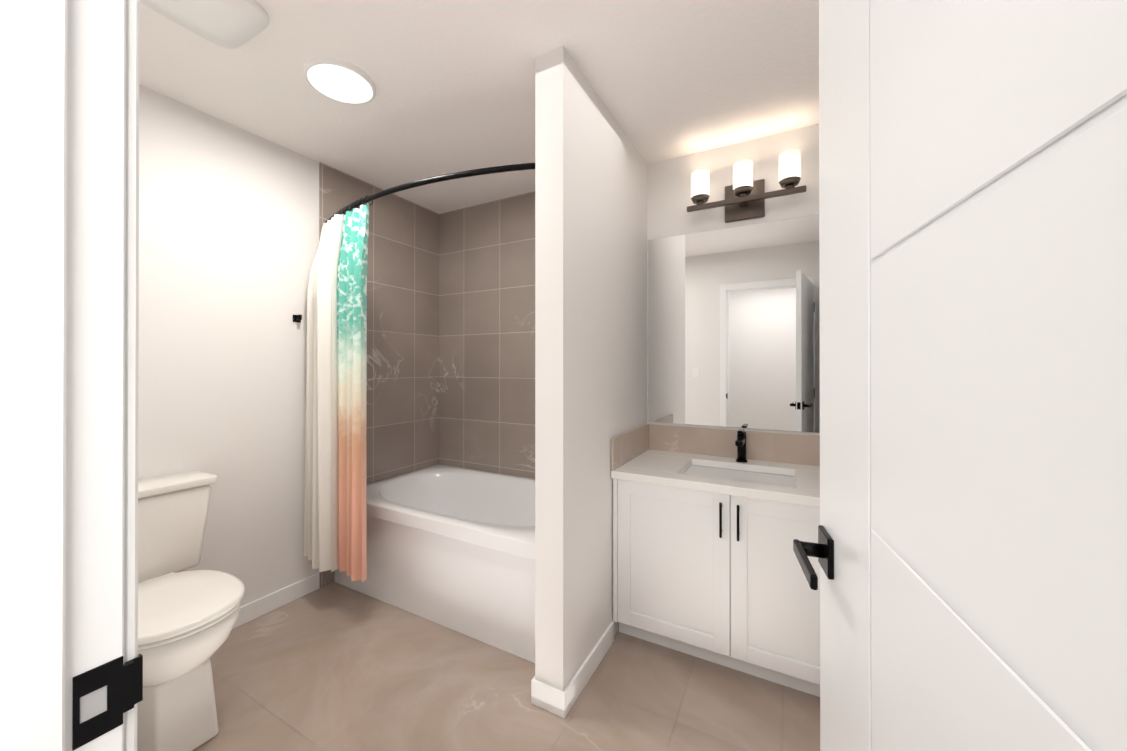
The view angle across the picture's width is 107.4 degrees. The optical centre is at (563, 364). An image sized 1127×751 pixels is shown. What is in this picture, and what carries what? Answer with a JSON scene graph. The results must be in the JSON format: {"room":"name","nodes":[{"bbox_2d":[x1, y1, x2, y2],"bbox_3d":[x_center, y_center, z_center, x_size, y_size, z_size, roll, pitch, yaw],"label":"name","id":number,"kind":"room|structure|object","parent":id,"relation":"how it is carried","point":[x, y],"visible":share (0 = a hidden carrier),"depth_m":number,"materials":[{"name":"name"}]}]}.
{"room":"bathroom","nodes":[
{"label":"bathroom","id":0,"kind":"room"},
{"bbox_2d":[138,85,318,606],"bbox_3d":[-1.927,0.055,1.537,0.120,2.440,4.068,0,0,29],"label":"wall","id":1,"kind":"structure","parent":0,"point":[228,230],"depth_m":1.99,"materials":[{"name":"white paint"}]},
{"bbox_2d":[233,573,319,628],"bbox_3d":[-1.698,1.231,1.816,0.012,0.090,1.256,0,0,29],"label":"baseboard","id":2,"kind":"structure","parent":1,"relation":"attached to","point":[255,609],"depth_m":2.16,"materials":[{"name":"white paint"}]},
{"bbox_2d":[293,314,301,322],"bbox_3d":[-1.444,-0.253,2.255,0.042,0.040,0.040,0,0,29],"label":"robe hook","id":3,"kind":"object","parent":1,"relation":"attached to","point":[297,318],"visible":0.96,"depth_m":2.25,"materials":[{"name":"black metal"}]},
{"bbox_2d":[319,162,438,587],"bbox_3d":[-1.177,0.059,2.779,0.008,2.440,0.928,0,0,29],"label":"wall tile","id":4,"kind":"structure","parent":1,"relation":"attached to","point":[402,414],"depth_m":2.84,"materials":[{"name":"brown tile"}]},
{"bbox_2d":[304,163,534,582],"bbox_3d":[-0.753,0.105,1.972,1.519,1.903,0.250,0,0,29],"label":"shower curtain","id":5,"kind":"object","parent":4,"relation":"attached to","point":[335,512],"visible":0.98,"depth_m":2.11,"materials":[{"name":"multicoloured fabric"}]},
{"bbox_2d":[139,0,818,213],"bbox_3d":[-0.419,-1.217,0.764,3.670,0.100,4.148,0,0,29],"label":"ceiling","id":6,"kind":"structure","parent":0,"point":[454,81],"depth_m":1.67,"materials":[{"name":"white paint"}]},
{"bbox_2d":[140,0,268,48],"bbox_3d":[-1.184,-1.153,1.279,0.305,0.024,0.400,0,0,29],"label":"ceiling vent","id":7,"kind":"object","parent":6,"relation":"in","point":[231,24],"visible":1,"depth_m":1.36,"materials":[{"name":"white plastic"}]},
{"bbox_2d":[304,57,375,103],"bbox_3d":[-0.910,-1.153,1.693,0.260,0.020,0.260,0,0,29],"label":"ceiling light","id":8,"kind":"object","parent":6,"relation":"attached to","point":[339,80],"visible":1,"depth_m":1.67,"materials":[{"name":"white plastic"}]},
{"bbox_2d":[193,582,819,750],"bbox_3d":[-0.312,1.325,1.582,3.070,0.100,2.596,0,0,29],"label":"floor","id":9,"kind":"structure","parent":0,"point":[333,666],"depth_m":1.59,"materials":[{"name":"tile"}]},
{"bbox_2d":[137,470,243,750],"bbox_3d":[-1.471,0.874,1.492,0.709,0.802,0.485,0,0,29],"label":"toilet","id":10,"kind":"object","parent":9,"relation":"on","point":[186,621],"visible":0.65,"depth_m":1.41,"materials":[{"name":"white ceramic"}]},
{"bbox_2d":[334,464,534,662],"bbox_3d":[-0.498,1.018,2.438,1.505,0.520,0.853,0,0,29],"label":"bathtub","id":11,"kind":"object","parent":9,"relation":"on","point":[451,547],"visible":0.52,"depth_m":2.08,"materials":[{"name":"white ceramic"}]},
{"bbox_2d":[611,424,819,696],"bbox_3d":[0.796,0.800,1.897,1.017,0.953,0.577,0,0,29],"label":"bathroom vanity","id":12,"kind":"object","parent":9,"relation":"on","point":[710,525],"visible":0.83,"depth_m":1.75,"materials":[{"name":"white paint"}]},
{"bbox_2d":[535,46,646,691],"bbox_3d":[0.190,0.057,1.983,0.120,2.440,1.018,0,0,29],"label":"wall","id":13,"kind":"structure","parent":0,"point":[590,283],"depth_m":1.63,"materials":[{"name":"white paint"}]},
{"bbox_2d":[531,679,565,717],"bbox_3d":[-0.057,1.230,1.528,0.144,0.090,0.012,0,0,29],"label":"baseboard","id":14,"kind":"structure","parent":13,"relation":"attached to","point":[548,698],"depth_m":1.52,"materials":[{"name":"white paint"}]},
{"bbox_2d":[564,622,613,715],"bbox_3d":[0.117,1.231,1.708,0.012,0.090,0.470,0,0,29],"label":"baseboard","id":15,"kind":"structure","parent":13,"relation":"attached to","point":[576,685],"depth_m":1.67,"materials":[{"name":"white paint"}]},
{"bbox_2d":[647,124,819,435],"bbox_3d":[0.295,0.058,2.574,2.790,2.440,0.120,0,0,29],"label":"wall","id":16,"kind":"structure","parent":0,"point":[669,201],"depth_m":2.21,"materials":[{"name":"white paint"}]},
{"bbox_2d":[439,191,534,478],"bbox_3d":[-0.287,0.059,2.818,1.517,2.440,0.008,0,0,29],"label":"wall tile","id":17,"kind":"structure","parent":16,"relation":"attached to","point":[487,336],"depth_m":2.95,"materials":[{"name":"brown tile"}]},
{"bbox_2d":[648,215,819,432],"bbox_3d":[0.936,-0.198,2.153,1.013,1.050,0.006,0,0,29],"label":"mirror","id":18,"kind":"object","parent":16,"relation":"attached to","point":[733,326],"visible":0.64,"depth_m":2.16,"materials":[{"name":"clear glass"}]},
{"bbox_2d":[687,149,805,222],"bbox_3d":[0.911,-0.881,2.098,0.550,0.255,0.130,0,0,29],"label":"sconce","id":19,"kind":"object","parent":16,"relation":"attached to","point":[746,195],"visible":1,"depth_m":2.09,"materials":[{"name":"white glass"}]},
{"bbox_3d":[-1.253,0.053,0.777,1.790,2.440,0.125,0,0,29],"label":"wall","id":20,"kind":"structure","parent":0,"visible":0},
{"bbox_2d":[0,0,142,750],"bbox_3d":[-0.115,0.216,0.158,0.902,2.110,0.153,0,0,29],"label":"door frame","id":21,"kind":"structure","parent":20,"relation":"attached to","point":[71,668],"depth_m":0.36,"materials":[{"name":"white paint"}]},
{"bbox_2d":[793,0,1126,750],"bbox_3d":[0.362,0.251,0.396,0.142,2.018,0.766,0,0,20],"label":"door","id":22,"kind":"structure","parent":20,"relation":"in","point":[969,550],"depth_m":0.32,"materials":[{"name":"white paint"}]}
]}

